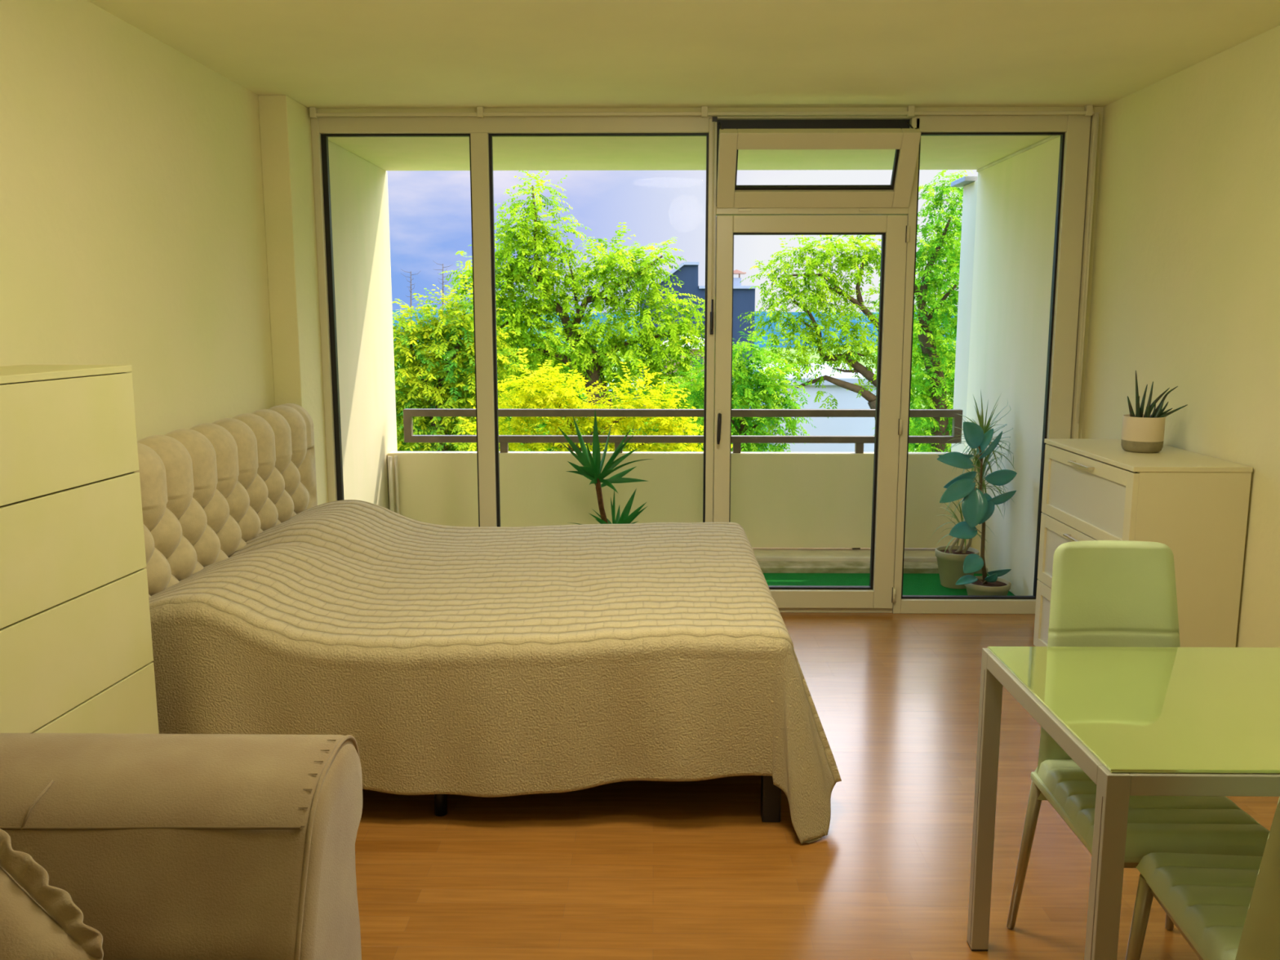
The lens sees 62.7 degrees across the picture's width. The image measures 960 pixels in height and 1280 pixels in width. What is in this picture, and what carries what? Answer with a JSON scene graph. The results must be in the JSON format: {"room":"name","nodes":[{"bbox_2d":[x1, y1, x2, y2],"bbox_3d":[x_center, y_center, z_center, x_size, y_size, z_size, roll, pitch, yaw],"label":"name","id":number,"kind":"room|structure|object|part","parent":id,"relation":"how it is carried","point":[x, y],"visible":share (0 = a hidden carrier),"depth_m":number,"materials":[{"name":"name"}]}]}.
{"room":"studio apartment","nodes":[
{"label":"studio apartment","id":0,"kind":"room"},
{"bbox_2d":[0,0,275,441],"bbox_3d":[-1.873,0.065,1.326,0.200,2.500,8.150,0,9,1],"label":"wall","id":1,"kind":"structure","parent":0,"point":[132,226],"depth_m":3.60,"materials":[{"name":"paint"}]},
{"bbox_2d":[257,94,328,505],"bbox_3d":[-1.656,-0.535,5.137,0.130,2.500,0.430,0,9,1],"label":"wall","id":2,"kind":"structure","parent":0,"point":[285,123],"depth_m":4.90,"materials":[{"name":"paint"}]},
{"bbox_2d":[328,140,397,509],"bbox_3d":[-1.699,-0.500,6.043,0.240,2.650,1.392,0,9,1],"label":"wall","id":3,"kind":"structure","parent":0,"point":[359,198],"depth_m":5.99,"materials":[{"name":"white paint"}]},
{"bbox_2d":[387,451,974,548],"bbox_3d":[0.249,0.123,6.586,3.635,0.594,0.100,0,9,1],"label":"wall","id":4,"kind":"structure","parent":0,"point":[780,500],"depth_m":6.53,"materials":[{"name":"paint"}]},
{"bbox_2d":[403,408,962,549],"bbox_3d":[0.259,-0.001,6.563,3.450,0.883,0.052,0,9,1],"label":"balcony railing","id":5,"kind":"object","parent":4,"relation":"attached to","point":[504,440],"visible":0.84,"depth_m":6.49,"materials":[{"name":"grey metal"}]},
{"bbox_3d":[-1.442,-0.337,6.533,0.047,0.124,0.050,0,9,1],"label":"post","id":6,"kind":"part","parent":5,"relation":"part of","materials":[{"name":"metal"}]},
{"bbox_3d":[-0.848,0.097,6.596,0.048,0.678,0.038,0,9,1],"label":"post","id":7,"kind":"part","parent":5,"relation":"part of","materials":[{"name":"grey metal"}]},
{"bbox_3d":[-0.133,0.099,6.587,0.048,0.678,0.038,0,9,1],"label":"post","id":8,"kind":"part","parent":5,"relation":"part of","materials":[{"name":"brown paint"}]},
{"bbox_3d":[0.259,-0.415,6.497,3.450,0.045,0.052,0,9,1],"label":"rail","id":9,"kind":"part","parent":5,"relation":"part of","materials":[{"name":"metal"}]},
{"bbox_3d":[0.259,-0.254,6.523,3.450,0.042,0.052,0,9,1],"label":"rail","id":10,"kind":"part","parent":5,"relation":"part of","materials":[{"name":"grey metal"}]},
{"bbox_3d":[0.602,0.100,6.577,0.048,0.678,0.038,0,9,1],"label":"post","id":11,"kind":"part","parent":5,"relation":"part of","materials":[{"name":"grey metal"}]},
{"bbox_3d":[1.362,0.102,6.567,0.048,0.678,0.038,0,9,1],"label":"post","id":12,"kind":"part","parent":5,"relation":"part of","materials":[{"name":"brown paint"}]},
{"bbox_3d":[1.960,-0.330,6.488,0.047,0.124,0.050,0,9,1],"label":"post","id":13,"kind":"part","parent":5,"relation":"part of","materials":[{"name":"brown metal"}]},
{"bbox_2d":[752,547,937,561],"bbox_3d":[0.249,0.476,6.591,3.645,0.074,0.360,0,9,1],"label":"trim","id":14,"kind":"structure","parent":4,"relation":"attached to","point":[767,554],"depth_m":6.46,"materials":[{"name":"stone"}]},
{"bbox_2d":[387,455,399,514],"bbox_3d":[-1.524,0.147,6.515,0.066,0.596,0.027,-7,11,-38],"label":"drain pipe","id":15,"kind":"object","parent":14,"relation":"on","point":[389,458],"visible":0.66,"depth_m":6.49,"materials":[{"name":"plastic"}]},
{"bbox_2d":[87,0,1279,108],"bbox_3d":[0.192,-1.265,1.089,4.330,0.200,8.150,0,9,1],"label":"ceiling","id":16,"kind":"structure","parent":0,"point":[319,54],"depth_m":3.88,"materials":[{"name":"paint"}]},
{"bbox_2d":[328,135,1052,170],"bbox_3d":[0.306,-1.911,5.779,4.250,0.220,1.362,0,9,1],"label":"ceiling","id":17,"kind":"structure","parent":0,"point":[936,152],"depth_m":5.78,"materials":[{"name":"paint"}]},
{"bbox_2d":[309,105,1103,613],"bbox_3d":[0.311,-0.552,5.245,3.800,2.500,0.139,0,9,1],"label":"wall window","id":18,"kind":"structure","parent":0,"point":[1096,109],"depth_m":5.10,"materials":[{"name":"paint"}]},
{"bbox_2d":[320,133,479,527],"bbox_3d":[-1.184,-0.538,5.288,0.733,2.316,0.030,0,9,1],"label":"window","id":19,"kind":"structure","parent":18,"relation":"attached to","point":[324,137],"depth_m":5.21,"materials":[{"name":"black plastic"}]},
{"bbox_2d":[488,133,708,526],"bbox_3d":[-0.201,-0.536,5.275,1.067,2.316,0.030,0,9,1],"label":"window","id":20,"kind":"structure","parent":18,"relation":"attached to","point":[491,135],"depth_m":5.18,"materials":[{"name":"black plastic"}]},
{"bbox_3d":[0.286,-1.754,5.000,3.728,0.048,0.028,0,9,1],"label":"curtain rail","id":21,"kind":"part","parent":18,"relation":"part of","materials":[{"name":"white metal"}]},
{"bbox_2d":[712,214,910,608],"bbox_3d":[0.841,-0.313,5.246,0.936,1.968,0.127,0,9,1],"label":"door","id":22,"kind":"structure","parent":18,"relation":"attached to","point":[894,229],"depth_m":5.21,"materials":[{"name":"beige plastic"}]},
{"bbox_3d":[0.393,-0.255,5.220,0.023,0.154,0.047,0,9,1],"label":"handle","id":23,"kind":"part","parent":22,"relation":"part of","materials":[{"name":"black metal"}]},
{"bbox_3d":[0.396,-0.288,5.243,0.022,0.120,0.018,0,9,1],"label":"handle plate","id":24,"kind":"part","parent":22,"relation":"part of","materials":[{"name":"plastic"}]},
{"bbox_2d":[710,116,920,334],"bbox_3d":[0.823,-1.220,5.044,0.957,1.032,0.254,0,9,1],"label":"window","id":25,"kind":"structure","parent":18,"relation":"attached to","point":[732,135],"depth_m":5.04,"materials":[{"name":"beige plastic"}]},
{"bbox_3d":[0.353,-0.801,5.155,0.017,0.170,0.056,0,9,1],"label":"opener handle","id":26,"kind":"part","parent":25,"relation":"part of","materials":[{"name":"black"}]},
{"bbox_3d":[0.354,-1.273,5.100,0.008,0.900,0.008,-4,10,-21],"label":"opener rod","id":27,"kind":"part","parent":25,"relation":"part of","materials":[{"name":"beige plastic"}]},
{"bbox_3d":[0.836,-1.479,4.992,0.930,0.370,0.057,0,39,1],"label":"sash frame","id":28,"kind":"part","parent":25,"relation":"part of","materials":[{"name":"beige plastic"}]},
{"bbox_2d":[901,132,1065,599],"bbox_3d":[1.694,-0.532,5.250,0.703,2.316,0.030,0,9,1],"label":"window","id":29,"kind":"structure","parent":18,"relation":"attached to","point":[1062,135],"depth_m":5.22,"materials":[{"name":"black plastic"}]},
{"bbox_2d":[1077,113,1099,423],"bbox_3d":[2.170,-1.007,5.082,0.008,1.470,0.008,0,9,1],"label":"pull cord","id":30,"kind":"object","parent":18,"relation":"hanging from","point":[1098,114],"visible":1,"depth_m":5.08,"materials":[{"name":"beige plastic"}]},
{"bbox_2d":[355,612,1279,959],"bbox_3d":[0.192,1.403,1.509,4.330,0.200,8.150,0,9,1],"label":"floor","id":31,"kind":"structure","parent":0,"point":[630,869],"depth_m":2.99,"materials":[{"name":"laminate"}]},
{"bbox_2d":[0,364,159,733],"bbox_3d":[-1.562,0.418,2.667,0.305,1.385,0.630,1,9,5],"label":"dresser","id":32,"kind":"object","parent":31,"relation":"on","point":[77,656],"visible":0.51,"depth_m":2.61,"materials":[{"name":"beige wood"}]},
{"bbox_3d":[-1.421,-0.111,2.570,0.020,0.268,0.626,1,9,5],"label":"drawer","id":33,"kind":"part","parent":32,"relation":"part of","materials":[{"name":"white wood"}]},
{"bbox_3d":[-1.421,0.159,2.612,0.020,0.268,0.626,1,9,5],"label":"drawer","id":34,"kind":"part","parent":32,"relation":"part of","materials":[{"name":"white wood"}]},
{"bbox_3d":[-1.421,0.429,2.655,0.020,0.268,0.626,1,9,5],"label":"drawer","id":35,"kind":"part","parent":32,"relation":"part of","materials":[{"name":"white wood"}]},
{"bbox_3d":[-1.421,0.699,2.697,0.020,0.268,0.626,1,9,5],"label":"drawer","id":36,"kind":"part","parent":32,"relation":"part of","materials":[{"name":"beige wood"}]},
{"bbox_2d":[0,733,362,959],"bbox_3d":[-1.166,0.976,1.300,1.178,0.708,1.833,0,9,1],"label":"sofa","id":37,"kind":"object","parent":31,"relation":"on","point":[168,846],"visible":0.98,"depth_m":1.86,"materials":[{"name":"brown"}]},
{"bbox_2d":[0,828,103,959],"bbox_3d":[-1.095,0.788,1.648,0.501,0.485,0.238,3,10,21],"label":"cushion","id":38,"kind":"object","parent":37,"relation":"on","point":[39,920],"visible":1,"depth_m":1.65,"materials":[{"name":"beige fabric"}]},
{"bbox_2d":[134,403,781,822],"bbox_3d":[-0.645,0.344,4.011,2.175,1.113,2.000,0,9,1],"label":"bed","id":39,"kind":"object","parent":31,"relation":"on","point":[207,490],"visible":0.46,"depth_m":3.90,"materials":[{"name":"brown fabric"}]},
{"bbox_3d":[-1.635,0.253,4.010,0.194,0.933,2.000,0,9,1],"label":"headboard","id":40,"kind":"part","parent":39,"relation":"part of","materials":[{"name":"fabric"}]},
{"bbox_3d":[-0.614,0.943,3.224,0.038,0.175,0.037,0,9,1],"label":"leg","id":41,"kind":"part","parent":39,"relation":"part of","materials":[{"name":"black plastic"}]},
{"bbox_2d":[148,499,841,843],"bbox_3d":[-0.470,0.560,3.979,2.225,0.694,1.986,0,9,1],"label":"bedspread","id":42,"kind":"object","parent":39,"relation":"on","point":[481,661],"visible":0.94,"depth_m":3.13,"materials":[{"name":"beige fabric"}]},
{"bbox_3d":[0.398,0.948,3.193,0.056,0.175,0.055,0,9,1],"label":"leg","id":43,"kind":"part","parent":39,"relation":"part of","materials":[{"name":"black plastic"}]},
{"bbox_2d":[966,646,1279,959],"bbox_3d":[1.347,0.815,2.170,1.101,0.756,0.690,0,9,1],"label":"dining table","id":44,"kind":"object","parent":31,"relation":"on","point":[1136,721],"visible":1,"depth_m":2.06,"materials":[{"name":"grey metal"}]},
{"bbox_3d":[0.822,0.764,2.498,0.040,0.745,0.040,0,9,1],"label":"leg","id":45,"kind":"part","parent":44,"relation":"part of","materials":[{"name":"grey metal"}]},
{"bbox_3d":[0.811,0.465,2.122,0.028,0.037,0.610,0,9,1],"label":"rail","id":46,"kind":"part","parent":44,"relation":"part of","materials":[{"name":"grey metal"}]},
{"bbox_3d":[0.813,0.866,1.856,0.040,0.745,0.040,0,9,1],"label":"leg","id":47,"kind":"part","parent":44,"relation":"part of","materials":[{"name":"grey metal"}]},
{"bbox_3d":[1.347,0.445,2.112,1.082,0.006,0.672,0,9,1],"label":"glass","id":48,"kind":"part","parent":44,"relation":"part of","materials":[{"name":"glass"}]},
{"bbox_3d":[1.343,0.518,1.788,1.020,0.037,0.028,0,9,1],"label":"rail","id":49,"kind":"part","parent":44,"relation":"part of","materials":[{"name":"grey metal"}]},
{"bbox_2d":[1006,540,1269,930],"bbox_3d":[1.125,0.668,2.357,0.415,0.983,0.507,0,9,1],"label":"dining chair","id":50,"kind":"object","parent":31,"relation":"on","point":[1104,593],"visible":0.53,"depth_m":2.49,"materials":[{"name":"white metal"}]},
{"bbox_3d":[0.946,0.920,2.571,0.031,0.421,0.087,-3,9,-18],"label":"leg","id":51,"kind":"part","parent":50,"relation":"part of","materials":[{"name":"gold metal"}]},
{"bbox_3d":[1.125,0.763,2.340,0.340,0.020,0.365,0,9,1],"label":"seat frame","id":52,"kind":"part","parent":50,"relation":"part of","materials":[{"name":"silver metal"}]},
{"bbox_3d":[1.127,0.454,2.517,0.365,0.610,0.124,0,9,1],"label":"backrest","id":53,"kind":"part","parent":50,"relation":"part of","materials":[{"name":"green leather"}]},
{"bbox_3d":[1.125,0.723,2.331,0.380,0.062,0.400,0,9,1],"label":"seat","id":54,"kind":"part","parent":50,"relation":"part of","materials":[{"name":"green leather"}]},
{"bbox_3d":[1.308,0.920,2.567,0.031,0.421,0.087,3,9,20],"label":"leg","id":55,"kind":"part","parent":50,"relation":"part of","materials":[{"name":"gold metal"}]},
{"bbox_2d":[1033,438,1253,647],"bbox_3d":[1.963,0.373,4.239,0.446,0.985,0.866,0,9,1],"label":"dresser","id":56,"kind":"object","parent":31,"relation":"on","point":[1194,504],"visible":0.55,"depth_m":3.81,"materials":[{"name":"beige paint"}]},
{"bbox_3d":[1.778,0.660,4.286,0.020,0.300,0.858,0,9,1],"label":"drawer","id":57,"kind":"part","parent":56,"relation":"part of","materials":[{"name":"beige paint"}]},
{"bbox_3d":[1.779,0.665,4.287,0.004,0.206,0.756,0,9,1],"label":"drawer panel","id":58,"kind":"part","parent":56,"relation":"part of","materials":[{"name":"beige wood"}]},
{"bbox_3d":[1.779,0.364,4.240,0.004,0.206,0.756,0,9,1],"label":"drawer panel","id":59,"kind":"part","parent":56,"relation":"part of","materials":[{"name":"beige wood"}]},
{"bbox_3d":[1.778,0.359,4.239,0.020,0.300,0.858,0,9,1],"label":"drawer","id":60,"kind":"part","parent":56,"relation":"part of","materials":[{"name":"beige paint"}]},
{"bbox_3d":[1.754,0.240,4.221,0.028,0.008,0.200,0,9,1],"label":"drawer handle","id":61,"kind":"part","parent":56,"relation":"part of","materials":[{"name":"silver metal"}]},
{"bbox_3d":[1.754,-0.060,4.173,0.028,0.008,0.200,0,9,1],"label":"drawer handle","id":62,"kind":"part","parent":56,"relation":"part of","materials":[{"name":"white wood"}]},
{"bbox_3d":[1.779,0.064,4.192,0.004,0.206,0.756,0,9,1],"label":"drawer panel","id":63,"kind":"part","parent":56,"relation":"part of","materials":[{"name":"beige wood"}]},
{"bbox_3d":[1.778,0.059,4.191,0.020,0.300,0.858,0,9,1],"label":"drawer","id":64,"kind":"part","parent":56,"relation":"part of","materials":[{"name":"beige paint"}]},
{"bbox_2d":[1120,370,1186,453],"bbox_3d":[2.022,-0.274,4.155,0.222,0.320,0.153,-4,10,-23],"label":"aloe","id":65,"kind":"object","parent":56,"relation":"on","point":[1141,433],"visible":1,"depth_m":4.11,"materials":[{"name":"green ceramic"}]},
{"bbox_2d":[1120,413,1165,453],"bbox_3d":[1.991,-0.183,4.156,0.153,0.141,0.153,0,9,1],"label":"pot","id":66,"kind":"object","parent":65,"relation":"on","point":[1140,433],"depth_m":4.10,"materials":[{"name":"beige ceramic"}]},
{"bbox_2d":[1124,796,1279,959],"bbox_3d":[1.161,0.749,1.844,0.415,0.983,0.507,1,9,5],"label":"dining chair","id":67,"kind":"object","parent":31,"relation":"on","point":[1225,907],"visible":1,"depth_m":1.90,"materials":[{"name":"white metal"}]},
{"bbox_3d":[0.997,0.990,2.126,0.030,0.419,0.066,-6,11,-33],"label":"leg","id":68,"kind":"part","parent":67,"relation":"part of","materials":[{"name":"gold metal"}]},
{"bbox_3d":[1.163,0.834,1.890,0.340,0.020,0.365,1,9,5],"label":"seat frame","id":69,"kind":"part","parent":67,"relation":"part of","materials":[{"name":"gold metal"}]},
{"bbox_3d":[1.163,0.793,1.886,0.380,0.062,0.400,1,9,5],"label":"seat","id":70,"kind":"part","parent":67,"relation":"part of","materials":[{"name":"green leather"}]},
{"bbox_3d":[1.145,0.595,1.626,0.365,0.610,0.124,1,9,5],"label":"backrest","id":71,"kind":"part","parent":67,"relation":"part of","materials":[{"name":"green leather"}]},
{"bbox_2d":[951,136,1060,595],"bbox_3d":[2.225,-0.517,6.149,0.315,2.650,1.712,0,9,1],"label":"wall","id":72,"kind":"structure","parent":0,"point":[1016,197],"depth_m":5.84,"materials":[{"name":"paint"}]},
{"bbox_2d":[951,175,977,186],"bbox_3d":[2.213,-1.909,6.716,0.360,0.031,0.320,0,9,1],"label":"flashing","id":73,"kind":"object","parent":72,"relation":"on","point":[964,180],"visible":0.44,"depth_m":6.63,"materials":[{"name":"grey metal"}]},
{"bbox_2d":[976,135,1060,172],"bbox_3d":[2.065,-1.790,5.770,0.020,0.013,1.350,0,9,1],"label":"trim","id":74,"kind":"structure","parent":72,"relation":"attached to","point":[1052,137],"depth_m":5.69,"materials":[{"name":"paint"}]},
{"bbox_2d":[1081,25,1279,647],"bbox_3d":[2.257,0.073,1.272,0.200,2.500,8.150,0,9,1],"label":"wall","id":75,"kind":"structure","parent":0,"point":[1185,286],"depth_m":4.08,"materials":[{"name":"paint"}]},
{"bbox_3d":[0.279,0.711,6.101,4.200,0.238,1.160,0,9,1],"label":"floor","id":76,"kind":"structure","parent":0,"visible":0},
{"bbox_2d":[757,560,987,573],"bbox_3d":[0.246,0.527,6.356,3.645,0.047,0.200,0,9,1],"label":"kerb","id":77,"kind":"object","parent":76,"relation":"on","point":[931,567],"visible":0.15,"depth_m":6.25,"materials":[{"name":"concrete"}]},
{"bbox_2d":[763,573,1015,595],"bbox_3d":[0.239,0.617,5.889,3.635,0.013,0.748,0,9,1],"label":"mat","id":78,"kind":"object","parent":76,"relation":"on","point":[913,584],"visible":0.14,"depth_m":6.05,"materials":[{"name":"green carpet"}]},
{"bbox_2d":[556,411,653,524],"bbox_3d":[-0.189,0.094,5.945,0.545,1.002,0.319,0,9,1],"label":"yucca","id":79,"kind":"object","parent":78,"relation":"on","point":[592,467],"visible":0.53,"depth_m":5.93,"materials":[{"name":"green plant"}]},
{"bbox_3d":[-0.165,0.200,5.966,0.172,0.468,0.041,0,9,1],"label":"stem","id":80,"kind":"part","parent":79,"relation":"part of","materials":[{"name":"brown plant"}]},
{"bbox_2d":[935,545,979,589],"bbox_3d":[1.793,0.497,5.946,0.241,0.205,0.241,0,9,1],"label":"pot","id":81,"kind":"object","parent":78,"relation":"on","point":[950,559],"depth_m":5.88,"materials":[{"name":"beige ceramic"}]},
{"bbox_2d":[931,391,1014,589],"bbox_3d":[1.837,0.049,5.875,0.401,1.113,0.480,0,9,1],"label":"dracaena","id":82,"kind":"object","parent":78,"relation":"on","point":[950,558],"visible":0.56,"depth_m":5.86,"materials":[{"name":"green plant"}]},
{"bbox_3d":[1.783,0.330,5.914,0.083,0.198,0.029,0,9,1],"label":"stem","id":83,"kind":"part","parent":82,"relation":"part of","materials":[{"name":"beige plant"}]},
{"bbox_3d":[1.848,0.105,5.898,0.130,0.653,0.047,0,9,1],"label":"stem","id":84,"kind":"part","parent":82,"relation":"part of","materials":[{"name":"beige plant"}]},
{"bbox_3d":[1.861,0.203,5.899,0.096,0.452,0.022,0,9,1],"label":"stem","id":85,"kind":"part","parent":82,"relation":"part of","materials":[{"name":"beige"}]},
{"bbox_2d":[937,422,1017,595],"bbox_3d":[1.778,0.167,5.595,0.454,0.967,0.251,0,9,1],"label":"rubber plant","id":86,"kind":"object","parent":78,"relation":"on","point":[977,507],"visible":0.97,"depth_m":5.54,"materials":[{"name":"green plant"}]},
{"bbox_3d":[1.828,0.178,5.602,0.096,0.777,0.024,0,9,1],"label":"stem","id":87,"kind":"part","parent":86,"relation":"part of","materials":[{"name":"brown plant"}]},
{"bbox_3d":[1.874,0.596,5.667,0.241,0.098,0.241,0,9,1],"label":"pot","id":88,"kind":"part","parent":86,"relation":"part of","materials":[{"name":"beige ceramic"}]},
{"label":"outside","id":89,"kind":"structure","parent":0,"visible":0},
{"bbox_2d":[395,346,953,452],"bbox_3d":[2.874,-23.146,213.224,320.000,0.500,411.500,0,9,1],"label":"ground","id":90,"kind":"structure","parent":89,"point":[792,350],"depth_m":247.14,"materials":[{"name":"green plant"}]},
{"bbox_2d":[401,269,419,353],"bbox_3d":[-8.597,-2.124,40.278,0.764,11.718,0.234,0,9,1],"label":"bare tree","id":91,"kind":"object","parent":90,"relation":"on","point":[402,269],"visible":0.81,"depth_m":39.47,"materials":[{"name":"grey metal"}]},
{"bbox_2d":[432,260,448,326],"bbox_3d":[-7.385,-2.276,40.238,0.763,12.030,0.234,0,9,1],"label":"bare tree","id":92,"kind":"object","parent":90,"relation":"on","point":[442,289],"visible":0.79,"depth_m":39.40,"materials":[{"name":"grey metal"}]},
{"bbox_2d":[392,316,512,451],"bbox_3d":[-5.666,0.282,30.570,5.858,9.987,3.050,0,9,1],"label":"tree","id":93,"kind":"object","parent":90,"relation":"on","point":[393,317],"visible":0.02,"depth_m":29.61,"materials":[{"name":"green plant"}]},
{"bbox_2d":[391,274,528,451],"bbox_3d":[-1.805,3.272,10.270,1.615,10.384,0.942,1,9,7],"label":"tree","id":94,"kind":"object","parent":90,"relation":"on","point":[446,339],"visible":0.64,"depth_m":9.43,"materials":[{"name":"green plant"}]},
{"bbox_2d":[439,170,740,451],"bbox_3d":[-0.502,2.547,11.069,3.051,11.569,1.098,0,9,1],"label":"tree","id":95,"kind":"object","parent":90,"relation":"on","point":[597,364],"visible":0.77,"depth_m":10.23,"materials":[{"name":"green plant"}]},
{"bbox_2d":[456,347,733,451],"bbox_3d":[-0.351,3.793,8.931,2.252,9.772,0.849,1,9,4],"label":"tree","id":96,"kind":"object","parent":90,"relation":"on","point":[552,401],"visible":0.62,"depth_m":8.12,"materials":[{"name":"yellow plant"}]},
{"bbox_2d":[452,295,751,451],"bbox_3d":[-0.884,1.156,22.455,6.597,10.777,2.556,0,9,1],"label":"tree","id":97,"kind":"object","parent":90,"relation":"on","point":[566,368],"visible":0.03,"depth_m":21.65,"materials":[{"name":"green plant"}]},
{"bbox_2d":[586,379,665,451],"bbox_3d":[-0.382,1.456,28.784,2.200,8.217,2.600,0,9,1],"label":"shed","id":98,"kind":"object","parent":90,"relation":"on","point":[610,390],"visible":0.02,"depth_m":27.01,"materials":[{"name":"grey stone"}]},
{"bbox_2d":[392,308,957,347],"bbox_3d":[4.829,-51.917,356.228,440.000,11.896,60.000,0,9,1],"label":"hills","id":99,"kind":"structure","parent":90,"relation":"on","point":[765,338],"depth_m":326.30,"materials":[{"name":"blue plant"}]},
{"bbox_2d":[660,334,715,448],"bbox_3d":[1.560,0.198,32.913,2.000,9.420,5.400,0,9,1],"label":"house","id":100,"kind":"structure","parent":90,"relation":"on","point":[689,344],"depth_m":29.79,"materials":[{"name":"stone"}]},
{"bbox_2d":[640,262,755,404],"bbox_3d":[2.519,-4.000,50.462,5.061,12.259,9.300,0,9,1],"label":"building","id":101,"kind":"structure","parent":90,"relation":"on","point":[744,297],"depth_m":45.30,"materials":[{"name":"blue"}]},
{"bbox_3d":[0.973,-9.291,49.651,1.969,1.505,9.300,0,9,1],"label":"roof trim","id":102,"kind":"part","parent":101,"relation":"part of","materials":[{"name":"grey"}]},
{"bbox_3d":[2.273,-9.996,49.522,0.632,0.120,9.300,0,9,1],"label":"roof trim","id":103,"kind":"part","parent":101,"relation":"part of","materials":[{"name":"grey metal"}]},
{"bbox_3d":[3.824,-9.003,49.657,2.452,0.121,9.300,0,9,1],"label":"roof trim","id":104,"kind":"part","parent":101,"relation":"part of","materials":[{"name":"grey metal"}]},
{"bbox_2d":[666,331,816,452],"bbox_3d":[0.911,3.559,10.068,1.348,9.879,0.778,1,9,5],"label":"tree","id":105,"kind":"object","parent":90,"relation":"on","point":[744,388],"visible":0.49,"depth_m":9.28,"materials":[{"name":"green plant"}]},
{"bbox_2d":[737,235,881,418],"bbox_3d":[1.920,2.777,11.548,1.800,10.965,0.793,0,9,1],"label":"tree","id":106,"kind":"object","parent":90,"relation":"on","point":[813,299],"visible":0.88,"depth_m":10.78,"materials":[{"name":"green plant"}]},
{"bbox_2d":[746,363,875,452],"bbox_3d":[6.612,-0.112,39.376,4.516,8.023,10.300,0,9,1],"label":"building","id":107,"kind":"structure","parent":90,"relation":"on","point":[846,399],"depth_m":34.05,"materials":[{"name":"grey"}]},
{"bbox_2d":[702,195,963,452],"bbox_3d":[5.184,-0.549,26.305,8.382,12.954,2.894,1,9,4],"label":"tree","id":108,"kind":"object","parent":90,"relation":"on","point":[916,446],"visible":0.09,"depth_m":25.32,"materials":[{"name":"green plant"}]},
{"bbox_2d":[862,169,973,452],"bbox_3d":[3.394,2.255,12.482,1.703,11.712,0.931,-1,9,-3],"label":"tree","id":109,"kind":"object","parent":90,"relation":"on","point":[929,348],"visible":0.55,"depth_m":11.72,"materials":[{"name":"green plant"}]}
]}

